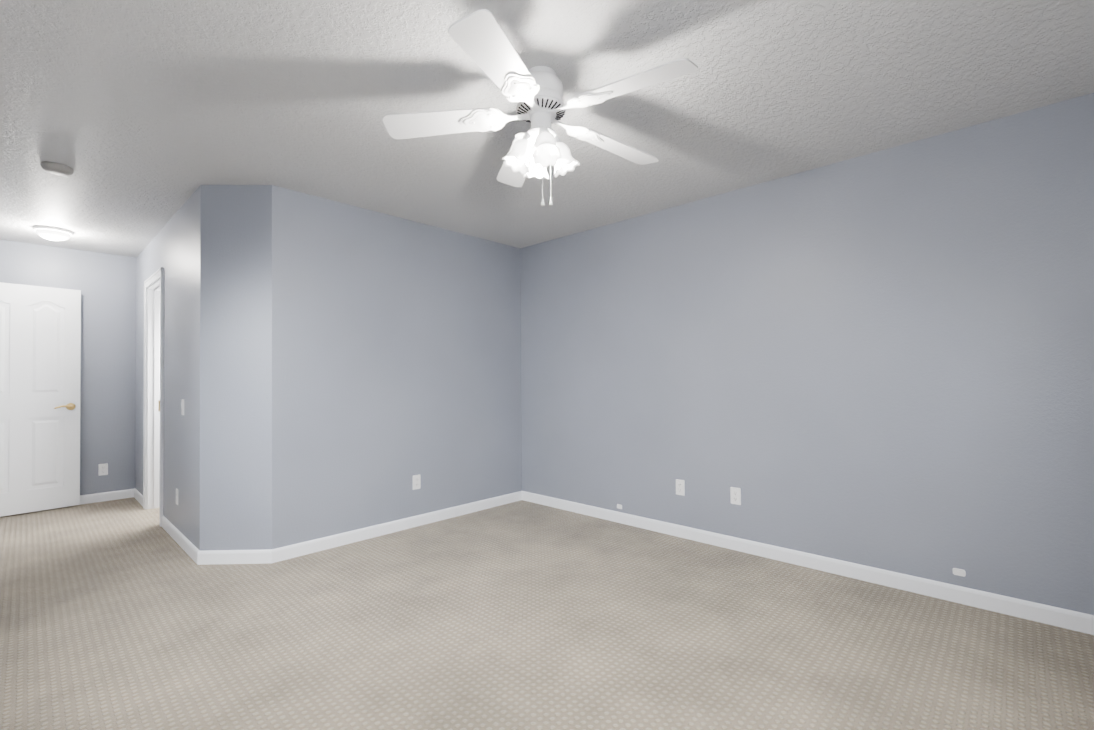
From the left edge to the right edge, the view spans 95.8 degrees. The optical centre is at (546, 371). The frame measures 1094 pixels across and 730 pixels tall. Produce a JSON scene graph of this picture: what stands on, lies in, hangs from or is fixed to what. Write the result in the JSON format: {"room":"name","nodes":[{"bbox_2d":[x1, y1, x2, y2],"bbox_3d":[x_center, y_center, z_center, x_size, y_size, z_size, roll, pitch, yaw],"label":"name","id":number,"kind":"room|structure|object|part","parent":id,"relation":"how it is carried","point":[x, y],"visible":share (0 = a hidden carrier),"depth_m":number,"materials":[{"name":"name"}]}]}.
{"room":"empty bedroom","nodes":[
{"label":"empty bedroom","id":0,"kind":"room"},
{"bbox_2d":[0,240,135,494],"bbox_3d":[-4.264,0.054,5.059,0.120,2.440,2.430,-1,-1,43],"label":"wall","id":1,"kind":"structure","parent":0,"point":[104,283],"depth_m":4.85,"materials":[{"name":"paint"}]},
{"bbox_2d":[98,463,107,475],"bbox_3d":[-4.356,0.962,4.850,0.007,0.114,0.070,-1,-1,43],"label":"outlet","id":2,"kind":"object","parent":1,"relation":"attached to","point":[102,469],"visible":1,"depth_m":4.85,"materials":[{"name":"white plastic"}]},
{"bbox_2d":[80,488,134,504],"bbox_3d":[-4.613,1.228,4.568,0.013,0.085,1.250,-1,-1,43],"label":"baseboard","id":3,"kind":"structure","parent":1,"relation":"attached to","point":[105,496],"depth_m":4.86,"materials":[{"name":"white wood"}]},
{"bbox_2d":[148,228,162,277],"bbox_3d":[-3.387,-0.983,4.365,0.720,0.400,0.120,-1,-1,43],"label":"wall","id":4,"kind":"structure","parent":0,"point":[155,254],"depth_m":4.30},
{"bbox_2d":[135,185,297,550],"bbox_3d":[-2.933,0.031,4.175,3.030,2.440,0.480,-1,-1,43],"label":"wall","id":5,"kind":"structure","parent":0,"point":[245,388],"depth_m":3.20,"materials":[{"name":"paint"}]},
{"bbox_2d":[134,489,142,505],"bbox_3d":[-3.956,1.226,4.797,0.652,0.085,0.013,-1,-1,43],"label":"baseboard","id":6,"kind":"structure","parent":5,"relation":"attached to","point":[138,496],"depth_m":4.80,"materials":[{"name":"white wood"}]},
{"bbox_2d":[143,267,163,525],"bbox_3d":[-3.385,0.208,4.341,0.836,2.098,0.142,-1,-1,43],"label":"door frame","id":7,"kind":"structure","parent":5,"relation":"attached to","point":[153,432],"depth_m":4.55,"materials":[{"name":"white wood"}]},
{"bbox_2d":[176,488,177,504],"bbox_3d":[-2.722,0.922,3.634,0.070,0.114,0.007,-1,-1,43],"label":"outlet","id":8,"kind":"object","parent":5,"relation":"attached to","point":[176,496],"visible":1,"depth_m":3.63,"materials":[{"name":"white plastic"}]},
{"bbox_2d":[161,516,199,563],"bbox_3d":[-2.668,1.198,3.576,1.226,0.085,0.013,-1,-1,43],"label":"baseboard","id":9,"kind":"structure","parent":5,"relation":"attached to","point":[187,546],"depth_m":3.50,"materials":[{"name":"white wood"}]},
{"bbox_2d":[181,399,183,414],"bbox_3d":[-2.592,0.254,3.511,0.070,0.114,0.012,-1,-1,43],"label":"light switch","id":10,"kind":"object","parent":5,"relation":"attached to","point":[182,406],"visible":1,"depth_m":3.50,"materials":[{"name":"white plastic"}]},
{"bbox_2d":[197,549,272,564],"bbox_3d":[-1.995,1.187,3.163,0.466,0.085,0.013,0,-1,-2],"label":"baseboard","id":11,"kind":"structure","parent":5,"relation":"attached to","point":[207,557],"depth_m":3.16,"materials":[{"name":"white wood"}]},
{"bbox_2d":[298,192,521,542],"bbox_3d":[-1.003,0.015,4.095,0.120,2.440,2.060,-1,-1,43],"label":"wall","id":12,"kind":"structure","parent":0,"point":[409,349],"depth_m":3.85,"materials":[{"name":"paint"}]},
{"bbox_2d":[271,491,521,562],"bbox_3d":[-1.002,1.191,3.973,0.013,0.085,2.224,-1,-1,43],"label":"baseboard","id":13,"kind":"structure","parent":12,"relation":"attached to","point":[310,546],"depth_m":3.73,"materials":[{"name":"white wood"}]},
{"bbox_2d":[413,474,420,489],"bbox_3d":[-1.040,0.883,3.945,0.007,0.114,0.070,-1,-1,43],"label":"electrical outlet","id":14,"kind":"object","parent":12,"relation":"attached to","point":[416,481],"visible":1,"depth_m":3.94,"materials":[{"name":"white plastic"}]},
{"bbox_2d":[0,497,1093,729],"bbox_3d":[-1.131,1.271,3.016,7.440,0.100,4.030,-1,-1,43],"label":"floor","id":15,"kind":"structure","parent":0,"point":[132,615],"depth_m":2.21,"materials":[{"name":"carpet"}]},
{"bbox_2d":[0,0,1093,257],"bbox_3d":[-1.151,-1.269,3.052,7.440,0.100,4.030,-1,-1,43],"label":"ceiling","id":16,"kind":"structure","parent":0,"point":[144,120],"depth_m":2.22,"materials":[{"name":"paint"}]},
{"bbox_2d":[33,225,72,240],"bbox_3d":[-4.110,-1.138,4.114,0.240,0.086,0.240,-1,-1,43],"label":"ceiling light","id":17,"kind":"object","parent":16,"relation":"attached to","point":[53,233],"visible":1,"depth_m":4.06,"materials":[{"name":"white glass"}]},
{"bbox_2d":[40,161,73,175],"bbox_3d":[-2.883,-1.189,2.910,0.140,0.037,0.140,-1,-1,43],"label":"smoke detector","id":18,"kind":"object","parent":16,"relation":"attached to","point":[57,168],"visible":1,"depth_m":2.88,"materials":[{"name":"grey plastic"}]},
{"bbox_2d":[383,9,697,205],"bbox_3d":[0.011,-0.960,2.059,1.244,0.565,1.263,-1,-1,43],"label":"fan","id":19,"kind":"object","parent":16,"relation":"hanging from","point":[481,39],"visible":1,"depth_m":2.01,"materials":[{"name":"white wood"}]},
{"bbox_3d":[-0.025,-1.157,2.071,0.208,0.170,0.208,-1,-1,43],"label":"motor","id":20,"kind":"part","parent":19,"relation":"part of","materials":[{"name":"white metal"}]},
{"bbox_2d":[520,93,1093,614],"bbox_3d":[1.303,-0.013,3.410,4.410,2.440,0.120,-1,-1,43],"label":"wall","id":21,"kind":"structure","parent":0,"point":[882,359],"depth_m":2.85,"materials":[{"name":"paint"}]},
{"bbox_2d":[676,479,684,495],"bbox_3d":[0.976,0.851,3.627,0.070,0.114,0.007,-1,-1,43],"label":"electrical outlet","id":22,"kind":"object","parent":21,"relation":"attached to","point":[680,487],"visible":1,"depth_m":3.62,"materials":[{"name":"white plastic"}]},
{"bbox_2d":[730,487,740,504],"bbox_3d":[1.275,0.842,3.344,0.070,0.114,0.007,-1,-1,43],"label":"electrical outlet","id":23,"kind":"object","parent":21,"relation":"attached to","point":[735,493],"visible":1,"depth_m":3.34,"materials":[{"name":"white plastic"}]},
{"bbox_2d":[522,491,1093,634],"bbox_3d":[1.267,1.164,3.345,4.170,0.085,0.013,-1,-1,43],"label":"baseboard","id":24,"kind":"structure","parent":21,"relation":"attached to","point":[1053,616],"depth_m":2.84,"materials":[{"name":"white wood"}]},
{"bbox_2d":[952,568,965,576],"bbox_3d":[2.119,1.033,2.542,0.052,0.036,0.006,-1,-1,43],"label":"outlet","id":25,"kind":"object","parent":21,"relation":"attached to","point":[959,572],"visible":1,"depth_m":2.54,"materials":[{"name":"white plastic"}]},
{"bbox_3d":[-2.487,-0.009,1.616,7.440,2.440,0.120,-1,-1,43],"label":"wall","id":26,"kind":"structure","parent":0,"visible":0},
{"bbox_2d":[0,282,80,516],"bbox_3d":[-4.665,0.240,4.363,0.105,2.030,0.800,-1,-1,38],"label":"door","id":27,"kind":"structure","parent":26,"relation":"in","point":[40,339],"depth_m":4.47,"materials":[{"name":"white wood"}]},
{"bbox_3d":[-4.482,0.327,4.591,0.105,0.066,0.150,-1,-1,38],"label":"handle","id":28,"kind":"part","parent":27,"relation":"part of","materials":[{"name":"gold metal"}]}
]}

